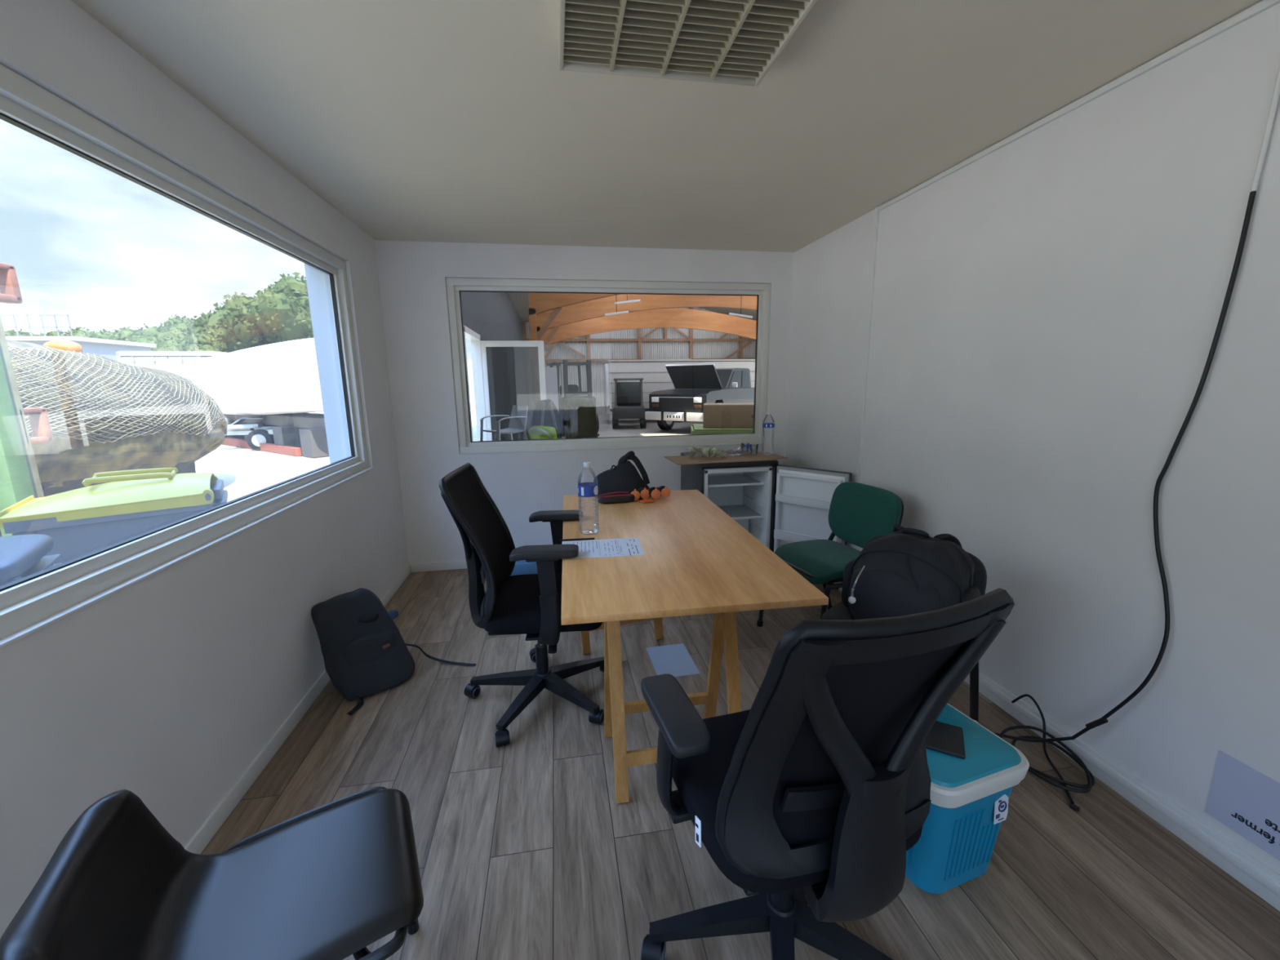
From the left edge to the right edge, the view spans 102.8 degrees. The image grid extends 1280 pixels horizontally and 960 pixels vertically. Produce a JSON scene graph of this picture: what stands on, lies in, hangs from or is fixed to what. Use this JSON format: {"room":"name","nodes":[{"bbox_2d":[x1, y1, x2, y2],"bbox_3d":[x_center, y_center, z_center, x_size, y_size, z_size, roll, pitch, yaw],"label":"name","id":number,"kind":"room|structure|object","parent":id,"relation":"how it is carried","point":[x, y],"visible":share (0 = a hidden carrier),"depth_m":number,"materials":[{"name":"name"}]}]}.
{"room":"small office","nodes":[
{"label":"small office","id":0,"kind":"room"},
{"bbox_2d":[0,0,408,938],"bbox_3d":[-1.444,0.021,1.180,0.233,2.313,5.106,-3,11,-9],"label":"wall","id":1,"kind":"structure","parent":0,"point":[166,688],"depth_m":1.53,"materials":[{"name":"paint"}]},
{"bbox_2d":[0,63,368,638],"bbox_3d":[-1.406,-0.316,1.253,0.065,1.198,3.659,-3,11,-9],"label":"window","id":2,"kind":"structure","parent":1,"relation":"in","point":[24,104],"depth_m":1.51,"materials":[{"name":"white plastic"}]},
{"bbox_2d":[0,466,373,648],"bbox_3d":[-1.355,0.267,1.375,0.030,0.010,3.651,-3,11,-9],"label":"trim","id":3,"kind":"structure","parent":1,"relation":"attached to","point":[6,641],"depth_m":1.39,"materials":[{"name":"white"}]},
{"bbox_2d":[183,564,411,853],"bbox_3d":[-1.311,1.116,1.425,0.012,0.066,4.926,-3,11,-9],"label":"baseboard","id":4,"kind":"structure","parent":1,"relation":"attached to","point":[202,837],"depth_m":1.85,"materials":[{"name":"white"}]},
{"bbox_2d":[304,263,351,463],"bbox_3d":[-1.512,-0.311,1.236,0.150,1.200,3.661,-3,11,-9],"label":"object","id":5,"kind":"structure","parent":1,"relation":"attached to","point":[318,286],"depth_m":2.99,"materials":[{"name":"grey"}]},
{"bbox_2d":[460,291,523,341],"bbox_3d":[-3.139,-2.568,10.663,0.120,4.100,25.800,-3,11,-9],"label":"wall","id":6,"kind":"structure","parent":0,"point":[493,316],"depth_m":10.88,"materials":[{"name":"paint"}]},
{"bbox_2d":[462,324,487,441],"bbox_3d":[-2.668,-1.183,8.171,0.160,2.325,1.700,-3,11,-9],"label":"trim","id":7,"kind":"structure","parent":6,"relation":"attached to","point":[474,338],"depth_m":8.81,"materials":[{"name":"white plastic"}]},
{"bbox_2d":[480,340,546,440],"bbox_3d":[-2.202,-1.345,9.034,1.080,2.160,0.100,-3,11,-9],"label":"glazed door","id":8,"kind":"structure","parent":6,"relation":"in","point":[513,372],"depth_m":8.96,"materials":[{"name":"glass"}]},
{"bbox_2d":[374,240,794,571],"bbox_3d":[-0.238,-0.522,3.879,3.049,2.313,0.090,-3,11,-9],"label":"wall","id":9,"kind":"structure","parent":0,"point":[412,275],"depth_m":3.70,"materials":[{"name":"paint"}]},
{"bbox_2d":[410,560,467,572],"bbox_3d":[-0.265,0.592,4.037,2.919,0.066,0.012,-3,11,-9],"label":"baseboard","id":10,"kind":"structure","parent":9,"relation":"attached to","point":[451,565],"depth_m":3.83,"materials":[{"name":"white"}]},
{"bbox_2d":[445,277,770,453],"bbox_3d":[-0.167,-0.845,3.831,2.353,1.216,0.065,-3,11,-9],"label":"window","id":11,"kind":"structure","parent":9,"relation":"in","point":[455,286],"depth_m":3.78,"materials":[{"name":"white plastic"}]},
{"bbox_2d":[459,442,765,454],"bbox_3d":[-0.153,-0.244,3.905,2.345,0.010,0.020,-3,11,-9],"label":"trim","id":12,"kind":"structure","parent":9,"relation":"attached to","point":[753,442],"depth_m":3.88,"materials":[{"name":"white"}]},
{"bbox_2d":[560,413,702,438],"bbox_3d":[1.817,-1.260,14.602,11.033,0.100,20.284,-3,11,-9],"label":"floor","id":13,"kind":"structure","parent":0,"point":[627,427],"depth_m":16.44,"materials":[{"name":"concrete"}]},
{"bbox_2d":[522,321,526,338],"bbox_3d":[-5.102,-5.437,22.868,0.140,5.100,0.120,-3,11,-9],"label":"timber post","id":14,"kind":"object","parent":13,"relation":"on","point":[523,322],"depth_m":22.58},
{"bbox_2d":[523,338,755,341],"bbox_3d":[0.152,-6.450,23.541,10.933,0.110,0.080,-3,11,-9],"label":"rail","id":15,"kind":"object","parent":14,"relation":"attached to","point":[568,340],"visible":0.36,"depth_m":23.60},
{"bbox_2d":[544,358,755,361],"bbox_3d":[0.163,-5.567,23.713,10.933,0.110,0.080,-3,11,-9],"label":"rail","id":16,"kind":"object","parent":14,"relation":"attached to","point":[546,360],"visible":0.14,"depth_m":23.33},
{"bbox_2d":[528,308,537,340],"bbox_3d":[-2.045,-1.852,10.057,0.130,2.900,0.160,-3,11,-9],"label":"column","id":17,"kind":"structure","parent":13,"relation":"on","point":[532,318],"depth_m":9.77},
{"bbox_2d":[537,306,561,340],"bbox_3d":[-1.768,-3.043,9.874,0.530,0.660,0.120,-3,11,-9],"label":"brace","id":18,"kind":"object","parent":17,"relation":"attached to","point":[556,310],"visible":0.86,"depth_m":9.82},
{"bbox_2d":[528,293,622,315],"bbox_3d":[2.373,-4.030,10.384,9.127,1.400,0.160,-3,11,-9],"label":"beam","id":19,"kind":"structure","parent":17,"relation":"on","point":[540,302],"depth_m":9.75,"materials":[{"name":"wood"}]},
{"bbox_2d":[544,367,559,410],"bbox_3d":[-2.464,-2.081,13.866,0.500,1.899,0.154,-4,11,-15],"label":"leaning board","id":20,"kind":"object","parent":13,"relation":"on","point":[551,376],"visible":0.29,"depth_m":13.80,"materials":[{"name":"grey"}]},
{"bbox_2d":[546,360,599,435],"bbox_3d":[-1.853,-2.335,14.602,1.180,2.100,2.810,-5,12,-19],"label":"forklift","id":21,"kind":"object","parent":13,"relation":"on","point":[566,390],"visible":0.32,"depth_m":14.21,"materials":[{"name":"grey"}]},
{"bbox_2d":[586,334,590,359],"bbox_3d":[-2.341,-5.558,23.312,0.140,5.100,0.120,-3,11,-9],"label":"timber post","id":22,"kind":"object","parent":13,"relation":"on","point":[588,335],"visible":0.29,"depth_m":23.17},
{"bbox_2d":[612,377,646,428],"bbox_3d":[-0.369,-2.550,16.902,1.100,1.605,1.570,-1,11,-1],"label":"utility vehicle","id":23,"kind":"object","parent":13,"relation":"on","point":[628,398],"visible":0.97,"depth_m":16.29,"materials":[{"name":"grey"}]},
{"bbox_2d":[637,328,640,359],"bbox_3d":[-0.022,-5.661,23.684,0.140,5.100,0.120,-3,11,-9],"label":"timber post","id":24,"kind":"object","parent":13,"relation":"on","point":[638,329],"visible":0.29,"depth_m":23.52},
{"bbox_2d":[641,358,690,359],"bbox_3d":[1.231,-4.411,23.988,2.300,2.500,0.071,-3,11,-9],"label":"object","id":25,"kind":"structure","parent":13,"relation":"on","point":[642,358],"depth_m":23.73,"materials":[{"name":"beige"}]},
{"bbox_2d":[602,359,755,422],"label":"garage door","id":26,"kind":"structure","parent":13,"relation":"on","point":[655,374],"depth_m":18.14,"materials":[{"name":"grey"}]},
{"bbox_2d":[688,307,693,358],"bbox_3d":[2.394,-5.767,24.073,0.140,5.100,0.120,-3,11,-9],"label":"timber post","id":27,"kind":"object","parent":13,"relation":"on","point":[691,331],"visible":0.29,"depth_m":23.90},
{"bbox_2d":[644,363,754,430],"bbox_3d":[2.444,-2.730,16.636,2.200,1.988,5.295,7,13,34],"label":"pickup truck","id":28,"kind":"object","parent":13,"relation":"on","point":[696,384],"visible":0.74,"depth_m":15.11,"materials":[{"name":"black paint"}]},
{"bbox_2d":[652,395,702,412],"bbox_3d":[1.049,-2.192,14.675,1.620,0.460,0.060,7,13,34],"label":"grille","id":29,"kind":"object","parent":28,"relation":"attached to","point":[660,403],"depth_m":14.63,"materials":[{"name":"black metal"}]},
{"bbox_2d":[690,423,753,435],"bbox_3d":[1.493,-0.430,7.988,1.380,0.815,1.030,0,11,5],"label":"crate","id":30,"kind":"object","parent":13,"relation":"on","point":[695,428],"visible":0.09,"depth_m":7.48,"materials":[{"name":"plastic"}]},
{"bbox_2d":[702,402,754,427],"bbox_3d":[1.486,-1.003,7.875,1.000,0.342,0.622,1,11,9],"label":"cardboard box","id":31,"kind":"object","parent":30,"relation":"on","point":[714,415],"visible":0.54,"depth_m":7.60,"materials":[{"name":"brown"}]},
{"bbox_2d":[738,336,742,358],"bbox_3d":[4.811,-5.874,24.461,0.140,5.100,0.120,-3,11,-9],"label":"timber post","id":32,"kind":"object","parent":13,"relation":"on","point":[740,343],"visible":0.29,"depth_m":24.35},
{"bbox_3d":[-2.618,-2.507,13.447,0.130,2.900,0.160,-3,11,-9],"label":"column","id":33,"kind":"structure","parent":13,"relation":"on","visible":0},
{"bbox_2d":[543,325,559,349],"bbox_3d":[-2.342,-3.697,13.264,0.530,0.660,0.120,-3,11,-9],"label":"brace","id":34,"kind":"object","parent":33,"relation":"attached to","point":[554,330],"visible":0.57,"depth_m":13.20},
{"bbox_2d":[536,293,757,331],"bbox_3d":[1.799,-4.685,13.774,9.127,1.400,0.160,-3,11,-9],"label":"beam","id":35,"kind":"structure","parent":33,"relation":"on","point":[597,308],"depth_m":13.39,"materials":[{"name":"wood"}]},
{"bbox_3d":[-3.519,-3.536,18.775,0.130,2.900,0.160,-3,11,-9],"label":"column","id":36,"kind":"structure","parent":13,"relation":"on","visible":0},
{"bbox_2d":[541,307,756,344],"bbox_3d":[0.898,-5.714,19.101,9.127,1.400,0.160,-3,11,-9],"label":"beam","id":37,"kind":"structure","parent":36,"relation":"on","point":[673,317],"depth_m":18.95,"materials":[{"name":"wood"}]},
{"bbox_3d":[-1.782,-0.069,6.833,0.620,0.630,0.500,-3,11,-9],"label":"crate stack","id":38,"kind":"object","parent":13,"relation":"on","visible":0},
{"bbox_2d":[480,404,528,440],"bbox_3d":[-1.777,-0.676,6.727,0.524,0.588,0.524,-11,15,-43],"label":"garden chair","id":39,"kind":"object","parent":38,"relation":"on","point":[517,422],"visible":0.95,"depth_m":6.75,"materials":[{"name":"grey plastic"}]},
{"bbox_3d":[-0.765,0.104,5.283,1.000,0.860,0.700,-3,11,-9],"label":"workbench","id":40,"kind":"object","parent":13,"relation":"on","visible":0},
{"bbox_2d":[528,424,558,439],"bbox_3d":[-0.932,-0.395,4.904,0.291,0.269,0.190,1,11,8],"label":"vest","id":41,"kind":"object","parent":40,"relation":"on","point":[538,431],"visible":0.57,"depth_m":4.83,"materials":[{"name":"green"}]},
{"bbox_2d":[531,399,560,438],"bbox_3d":[-0.934,-0.547,5.095,0.290,0.514,0.259,-5,12,-20],"label":"backpack","id":42,"kind":"object","parent":40,"relation":"on","point":[545,411],"visible":0.51,"depth_m":4.99,"materials":[{"name":"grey fabric"}]},
{"bbox_2d":[562,397,598,438],"bbox_3d":[-0.600,-0.573,5.158,0.348,0.522,0.315,-2,11,-6],"label":"jacket","id":43,"kind":"object","parent":40,"relation":"on","point":[580,414],"visible":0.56,"depth_m":5.04,"materials":[{"name":"fabric"}]},
{"bbox_2d":[506,292,756,321],"bbox_3d":[2.192,-5.515,11.099,11.633,1.536,26.200,-3,11,-9],"label":"roof","id":44,"kind":"structure","parent":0,"point":[519,300],"depth_m":20.63,"materials":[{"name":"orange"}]},
{"bbox_2d":[525,306,755,413],"bbox_3d":[0.128,-6.042,23.801,11.033,5.800,0.120,-3,11,-9],"label":"wall","id":45,"kind":"structure","parent":0,"point":[598,349],"depth_m":23.73,"materials":[{"name":"grey"}]},
{"bbox_2d":[71,0,1262,252],"bbox_3d":[0.108,-1.234,1.211,3.149,0.100,5.026,-3,11,-9],"label":"ceiling","id":46,"kind":"structure","parent":0,"point":[442,121],"depth_m":1.75,"materials":[{"name":"paint"}]},
{"bbox_2d":[558,0,817,86],"bbox_3d":[0.111,-1.150,1.204,0.593,0.063,0.593,-3,11,-9],"label":"ceiling vent","id":47,"kind":"object","parent":46,"relation":"attached to","point":[725,42],"visible":1,"depth_m":1.33,"materials":[{"name":"beige"}]},
{"bbox_2d":[200,568,1279,959],"bbox_3d":[0.138,1.134,1.673,2.949,0.100,4.926,-3,11,-9],"label":"floor","id":48,"kind":"structure","parent":0,"point":[526,849],"depth_m":1.58,"materials":[{"name":"laminate"}]},
{"bbox_2d":[0,786,423,959],"bbox_3d":[-0.690,0.894,0.960,0.517,0.666,0.458,-7,13,-29],"label":"shell chair","id":49,"kind":"object","parent":48,"relation":"on","point":[330,881],"visible":1,"depth_m":0.91,"materials":[{"name":"black plastic"}]},
{"bbox_2d":[312,589,475,715],"bbox_3d":[-1.159,0.727,2.430,0.382,0.437,0.594,10,15,44],"label":"bag","id":50,"kind":"object","parent":48,"relation":"on","point":[364,653],"visible":1,"depth_m":2.32,"materials":[{"name":"grey fabric"}]},
{"bbox_2d":[439,462,604,746],"bbox_3d":[-0.454,0.464,2.193,0.666,1.029,0.667,-2,11,-4],"label":"office chair","id":51,"kind":"object","parent":48,"relation":"on","point":[530,605],"visible":0.92,"depth_m":2.11,"materials":[{"name":"fabric"}]},
{"bbox_2d":[510,560,537,576],"bbox_3d":[-0.842,0.636,3.762,0.257,0.100,0.157,-3,11,-12],"label":"tub","id":52,"kind":"object","parent":48,"relation":"on","point":[521,567],"visible":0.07,"depth_m":3.69,"materials":[{"name":"blue"}]},
{"bbox_2d":[580,617,663,654],"bbox_3d":[-0.143,0.501,2.781,0.470,0.721,0.320,-5,12,-20],"label":"trestle","id":53,"kind":"object","parent":48,"relation":"on","point":[658,623],"visible":0.06,"depth_m":2.71,"materials":[{"name":"brown wood"}]},
{"bbox_2d":[560,489,828,625],"bbox_3d":[0.061,0.229,2.221,0.785,0.022,1.561,-2,11,-8],"label":"table","id":54,"kind":"object","parent":53,"relation":"on","point":[697,559],"visible":0.94,"depth_m":1.76,"materials":[{"name":"brown wood"}]},
{"bbox_2d":[577,462,599,534],"bbox_3d":[-0.220,0.076,2.169,0.085,0.305,0.085,-3,11,-9],"label":"water bottle","id":55,"kind":"object","parent":54,"relation":"on","point":[584,489],"visible":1,"depth_m":2.18,"materials":[{"name":"clear"}]},
{"bbox_2d":[577,485,598,495],"bbox_3d":[-0.212,0.041,2.156,0.066,0.040,0.086,8,14,39],"label":"print","id":56,"kind":"object","parent":55,"relation":"attached to","point":[582,490],"depth_m":2.13,"materials":[{"name":"blue"}]},
{"bbox_2d":[560,537,644,559],"bbox_3d":[-0.150,0.264,1.993,0.311,0.001,0.219,-2,11,-6],"label":"printed sheet","id":57,"kind":"object","parent":54,"relation":"on","point":[625,546],"visible":0.92,"depth_m":1.99,"materials":[{"name":"white paper"}]},
{"bbox_2d":[597,491,635,503],"bbox_3d":[-0.126,0.090,2.736,0.206,0.057,0.081,-4,12,-17],"label":"case","id":58,"kind":"object","parent":54,"relation":"on","point":[616,496],"visible":0.97,"depth_m":2.71,"materials":[{"name":"black"}]},
{"bbox_2d":[593,450,649,497],"bbox_3d":[-0.099,-0.034,2.836,0.331,0.260,0.160,-2,11,-5],"label":"bag","id":59,"kind":"object","parent":54,"relation":"on","point":[624,477],"visible":0.66,"depth_m":2.80,"materials":[{"name":"fabric"}]},
{"bbox_2d":[627,487,649,500],"bbox_3d":[-0.025,0.069,2.802,0.121,0.064,0.113,-7,13,-29],"label":"binoculars","id":60,"kind":"object","parent":54,"relation":"on","point":[642,492],"visible":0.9,"depth_m":2.77,"materials":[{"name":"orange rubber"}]},
{"bbox_2d":[647,485,670,498],"bbox_3d":[0.088,0.062,2.830,0.121,0.064,0.113,-7,13,-29],"label":"binoculars","id":61,"kind":"object","parent":54,"relation":"on","point":[654,492],"visible":0.93,"depth_m":2.79,"materials":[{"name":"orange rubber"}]},
{"bbox_2d":[604,611,741,804],"bbox_3d":[0.108,0.682,1.838,0.470,0.722,0.350,-3,11,-10],"label":"trestle","id":62,"kind":"object","parent":48,"relation":"on","point":[724,628],"visible":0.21,"depth_m":1.78,"materials":[{"name":"brown wood"}]},
{"bbox_2d":[645,643,700,676],"bbox_3d":[0.160,0.906,2.573,0.205,0.001,0.292,-3,11,-11],"label":"blank sheet","id":63,"kind":"object","parent":48,"relation":"on","point":[674,660],"visible":0.86,"depth_m":2.57,"materials":[{"name":"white paper"}]},
{"bbox_2d":[680,450,852,582],"bbox_3d":[0.819,0.270,3.610,0.854,0.835,0.973,-3,11,-9],"label":"fridge","id":64,"kind":"object","parent":48,"relation":"on","point":[751,493],"visible":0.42,"depth_m":3.47,"materials":[{"name":"grey"}]},
{"bbox_2d":[664,452,787,465],"bbox_3d":[0.604,-0.154,3.581,0.811,0.006,0.364,-3,11,-11],"label":"cardboard sheet","id":65,"kind":"object","parent":64,"relation":"on","point":[680,460],"visible":0.86,"depth_m":3.53,"materials":[{"name":"cardboard"}]},
{"bbox_2d":[686,448,697,457],"bbox_3d":[0.370,-0.198,3.624,0.073,0.065,0.080,2,11,16],"label":"wrapper","id":66,"kind":"object","parent":65,"relation":"on","point":[691,451],"visible":1,"depth_m":3.60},
{"bbox_2d":[702,445,714,457],"bbox_3d":[0.477,-0.199,3.578,0.082,0.084,0.079,-3,11,-9],"label":"wrapper","id":67,"kind":"object","parent":65,"relation":"on","point":[707,451],"visible":1,"depth_m":3.56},
{"bbox_2d":[727,443,754,455],"bbox_3d":[0.733,-0.221,3.691,0.223,0.076,0.080,-7,13,-29],"label":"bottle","id":68,"kind":"object","parent":65,"relation":"on","point":[747,445],"visible":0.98,"depth_m":3.71,"materials":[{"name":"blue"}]},
{"bbox_2d":[761,411,774,454],"bbox_3d":[0.920,-0.335,3.666,0.085,0.305,0.085,-11,15,-43],"label":"water bottle","id":69,"kind":"object","parent":65,"relation":"on","point":[764,424],"visible":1,"depth_m":3.68,"materials":[{"name":"grey"}]},
{"bbox_2d":[773,528,825,542],"bbox_3d":[1.083,0.384,3.363,0.415,0.069,0.072,10,15,43],"label":"shelf","id":70,"kind":"object","parent":64,"relation":"attached to","point":[787,535],"depth_m":3.39,"materials":[{"name":"white"}]},
{"bbox_2d":[775,493,831,510],"bbox_3d":[1.080,0.134,3.314,0.415,0.059,0.072,10,15,43],"label":"shelf","id":71,"kind":"object","parent":64,"relation":"attached to","point":[814,500],"depth_m":3.31,"materials":[{"name":"white"}]},
{"bbox_2d":[640,587,1014,959],"bbox_3d":[0.333,0.651,1.185,0.675,1.029,0.672,-4,12,-16],"label":"office chair","id":72,"kind":"object","parent":48,"relation":"on","point":[816,793],"visible":1,"depth_m":0.93,"materials":[{"name":"black plastic"}]},
{"bbox_2d":[756,481,903,626],"bbox_3d":[1.005,0.452,2.712,0.553,0.823,0.510,-5,12,-20],"label":"chair","id":73,"kind":"object","parent":48,"relation":"on","point":[859,513],"visible":0.7,"depth_m":2.68,"materials":[{"name":"green fabric"}]},
{"bbox_2d":[821,536,986,722],"bbox_3d":[0.980,0.640,1.974,0.536,0.738,0.510,-11,15,-41],"label":"chair","id":74,"kind":"object","parent":48,"relation":"on","point":[838,611],"visible":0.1,"depth_m":1.94,"materials":[{"name":"grey fabric"}]},
{"bbox_2d":[841,524,981,619],"bbox_3d":[0.983,0.367,1.876,0.456,0.389,0.394,7,13,35],"label":"backpack","id":75,"kind":"object","parent":74,"relation":"on","point":[903,571],"visible":0.79,"depth_m":1.76,"materials":[{"name":"black fabric"}]},
{"bbox_2d":[905,703,1029,893],"bbox_3d":[0.849,0.912,1.484,0.372,0.390,0.324,-5,12,-19],"label":"cooler","id":76,"kind":"object","parent":48,"relation":"on","point":[970,796],"visible":0.59,"depth_m":1.35,"materials":[{"name":"teal"}]},
{"bbox_2d":[925,720,965,759],"bbox_3d":[0.823,0.715,1.437,0.150,0.012,0.130,5,13,28],"label":"case","id":77,"kind":"object","parent":76,"relation":"on","point":[944,738],"visible":0.51,"depth_m":1.41,"materials":[{"name":"black"}]},
{"bbox_2d":[995,800,1007,820],"bbox_3d":[0.964,0.880,1.365,0.038,0.058,0.007,-5,12,-19],"label":"print","id":78,"kind":"object","parent":76,"relation":"attached to","point":[997,816],"depth_m":1.36},
{"bbox_2d":[785,2,1279,874],"bbox_3d":[1.627,-0.117,1.684,0.100,2.313,4.926,-3,11,-9],"label":"wall","id":79,"kind":"structure","parent":0,"point":[1046,308],"depth_m":1.73,"materials":[{"name":"paint"}]},
{"bbox_2d":[856,206,879,476],"bbox_3d":[1.330,-0.771,2.991,0.014,1.523,0.022,-3,11,-9],"label":"trim","id":80,"kind":"structure","parent":79,"relation":"attached to","point":[877,213],"depth_m":2.97,"materials":[{"name":"white"}]},
{"bbox_2d":[833,582,1279,911],"bbox_3d":[1.580,0.977,1.887,0.024,0.090,4.906,-3,11,-9],"label":"baseboard","id":81,"kind":"structure","parent":79,"relation":"attached to","point":[1255,875],"depth_m":1.60,"materials":[{"name":"white"}]},
{"bbox_2d":[877,0,1279,211],"bbox_3d":[1.641,-1.139,0.954,0.014,0.022,3.890,-3,11,-9],"label":"trim","id":82,"kind":"structure","parent":79,"relation":"attached to","point":[1263,5],"depth_m":1.65,"materials":[{"name":"white"}]},
{"bbox_2d":[992,63,1279,811],"bbox_3d":[1.444,-0.088,1.597,0.315,2.286,0.427,-6,12,-27],"label":"cable","id":83,"kind":"object","parent":79,"relation":"attached to","point":[1091,780],"visible":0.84,"depth_m":1.56,"materials":[{"name":"black plastic"}]},
{"bbox_2d":[1204,750,1279,861],"bbox_3d":[1.675,0.897,1.332,0.003,0.205,0.297,-3,11,-9],"label":"paper notice","id":84,"kind":"object","parent":79,"relation":"attached to","point":[1241,797],"visible":1,"depth_m":1.40,"materials":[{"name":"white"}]},
{"label":"outside","id":85,"kind":"structure","parent":0,"visible":0},
{"bbox_2d":[197,394,477,502],"bbox_3d":[-47.101,-4.096,32.561,140.000,0.100,200.000,-3,11,-9],"label":"ground","id":86,"kind":"structure","parent":85,"point":[243,472],"depth_m":10.21,"materials":[{"name":"concrete"}]},
{"bbox_2d":[0,262,53,536],"bbox_3d":[-4.651,-0.176,3.080,0.720,2.450,1.850,-3,11,-9],"label":"banner","id":87,"kind":"object","parent":86,"relation":"on","point":[20,479],"visible":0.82,"depth_m":3.60,"materials":[{"name":"fabric"}]},
{"bbox_2d":[0,533,62,586],"bbox_3d":[-2.511,0.780,1.758,0.783,1.027,0.590,-9,14,-36],"label":"bin","id":88,"kind":"object","parent":86,"relation":"on","point":[21,556],"visible":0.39,"depth_m":1.87,"materials":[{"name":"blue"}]},
{"bbox_2d":[4,328,66,336],"bbox_3d":[-55.960,-10.656,48.198,5.734,7.034,5.477,-2,11,-5],"label":"tree","id":89,"kind":"object","parent":86,"relation":"on","point":[9,333],"visible":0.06,"depth_m":47.57,"materials":[{"name":"green plant"}]},
{"bbox_2d":[0,314,156,363],"bbox_3d":[-24.449,-4.605,22.047,3.900,4.365,4.300,-3,11,-9],"label":"building","id":90,"kind":"structure","parent":86,"relation":"on","point":[103,348],"depth_m":20.74,"materials":[{"name":"grey"}]},
{"bbox_2d":[61,326,117,340],"bbox_3d":[-50.144,-10.737,48.226,4.763,7.036,5.625,-4,11,-16],"label":"tree","id":91,"kind":"object","parent":86,"relation":"on","point":[76,332],"visible":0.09,"depth_m":46.37,"materials":[{"name":"green plant"}]},
{"bbox_2d":[0,340,227,537],"bbox_3d":[-7.075,-0.589,5.881,2.712,2.363,5.933,-3,11,-9],"label":"heap","id":92,"kind":"object","parent":86,"relation":"on","point":[104,415],"visible":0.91,"depth_m":5.65,"materials":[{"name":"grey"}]},
{"bbox_2d":[42,340,83,356],"bbox_3d":[-6.784,-1.542,6.012,0.340,0.200,0.260,-3,11,-9],"label":"buoy","id":93,"kind":"object","parent":92,"relation":"on","point":[66,347],"visible":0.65,"depth_m":5.93,"materials":[{"name":"orange"}]},
{"bbox_2d":[0,467,228,564],"bbox_3d":[-2.818,0.511,2.904,0.830,1.124,0.618,-9,14,-36],"label":"wheelie bin","id":94,"kind":"object","parent":86,"relation":"on","point":[80,522],"visible":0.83,"depth_m":2.63,"materials":[{"name":"yellow"}]},
{"bbox_2d":[111,326,141,340],"bbox_3d":[-48.329,-11.566,51.397,6.036,7.404,5.765,-7,13,-28],"label":"tree","id":95,"kind":"object","parent":86,"relation":"on","point":[119,335],"visible":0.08,"depth_m":48.29,"materials":[{"name":"green plant"}]},
{"bbox_2d":[121,323,168,341],"bbox_3d":[-45.506,-11.175,49.107,6.250,7.446,5.469,-11,15,-42],"label":"tree","id":96,"kind":"object","parent":86,"relation":"on","point":[149,333],"visible":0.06,"depth_m":47.18,"materials":[{"name":"green plant"}]},
{"bbox_2d":[124,332,181,351],"bbox_3d":[-40.155,-9.309,43.047,4.038,5.965,4.769,-8,13,-31],"label":"tree","id":97,"kind":"object","parent":86,"relation":"on","point":[135,337],"visible":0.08,"depth_m":41.28,"materials":[{"name":"green plant"}]},
{"bbox_2d":[115,351,228,379],"bbox_3d":[-14.698,-3.091,18.265,2.460,2.600,6.150,-3,11,-13],"label":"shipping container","id":98,"kind":"object","parent":86,"relation":"on","point":[177,362],"visible":0.24,"depth_m":15.17,"materials":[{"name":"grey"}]},
{"bbox_2d":[160,314,190,328],"bbox_3d":[-43.792,-12.531,52.428,5.954,8.795,7.032,3,12,18],"label":"tree","id":99,"kind":"object","parent":86,"relation":"on","point":[170,320],"visible":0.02,"depth_m":49.87,"materials":[{"name":"green plant"}]},
{"bbox_2d":[153,331,224,351],"bbox_3d":[-36.229,-9.058,41.617,4.612,5.923,4.828,-7,13,-29],"label":"tree","id":100,"kind":"object","parent":86,"relation":"on","point":[201,341],"visible":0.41,"depth_m":40.62,"materials":[{"name":"green plant"}]},
{"bbox_2d":[152,311,231,352],"bbox_3d":[-40.418,-11.392,47.687,6.457,8.292,6.760,-5,12,-19],"label":"tree","id":101,"kind":"object","parent":86,"relation":"on","point":[182,327],"visible":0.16,"depth_m":45.69,"materials":[{"name":"green plant"}]},
{"bbox_2d":[195,291,272,352],"bbox_3d":[-35.539,-11.918,46.770,7.643,9.559,6.472,-1,11,-2],"label":"tree","id":102,"kind":"object","parent":86,"relation":"on","point":[237,305],"visible":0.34,"depth_m":43.98,"materials":[{"name":"green plant"}]},
{"bbox_2d":[221,417,273,450],"bbox_3d":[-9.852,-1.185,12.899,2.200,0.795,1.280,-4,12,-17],"label":"car","id":103,"kind":"object","parent":86,"relation":"on","point":[261,433],"visible":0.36,"depth_m":12.59,"materials":[{"name":"grey"}]},
{"bbox_2d":[186,337,328,457],"bbox_3d":[-9.291,-2.155,13.219,8.200,2.544,2.120,7,13,34],"label":"white tarp structure","id":104,"kind":"object","parent":86,"relation":"on","point":[279,383],"visible":0.65,"depth_m":11.56,"materials":[{"name":"white"}]},
{"bbox_2d":[216,284,313,346],"bbox_3d":[-31.865,-11.973,46.052,8.272,9.855,7.239,4,12,22],"label":"tree","id":105,"kind":"object","parent":86,"relation":"on","point":[279,317],"visible":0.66,"depth_m":43.57,"materials":[{"name":"green plant"}]},
{"bbox_2d":[266,271,308,299],"bbox_3d":[-31.033,-13.755,49.926,8.025,11.854,9.478,-8,13,-33],"label":"tree","id":106,"kind":"object","parent":86,"relation":"on","point":[291,285],"visible":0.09,"depth_m":45.17,"materials":[{"name":"green plant"}]},
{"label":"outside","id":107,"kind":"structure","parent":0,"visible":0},
{"bbox_2d":[466,362,474,395],"bbox_3d":[-57.745,-10.256,83.023,139.950,18.620,56.509,-3,11,-9],"label":"sky","id":108,"kind":"structure","parent":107,"point":[469,365],"depth_m":70.12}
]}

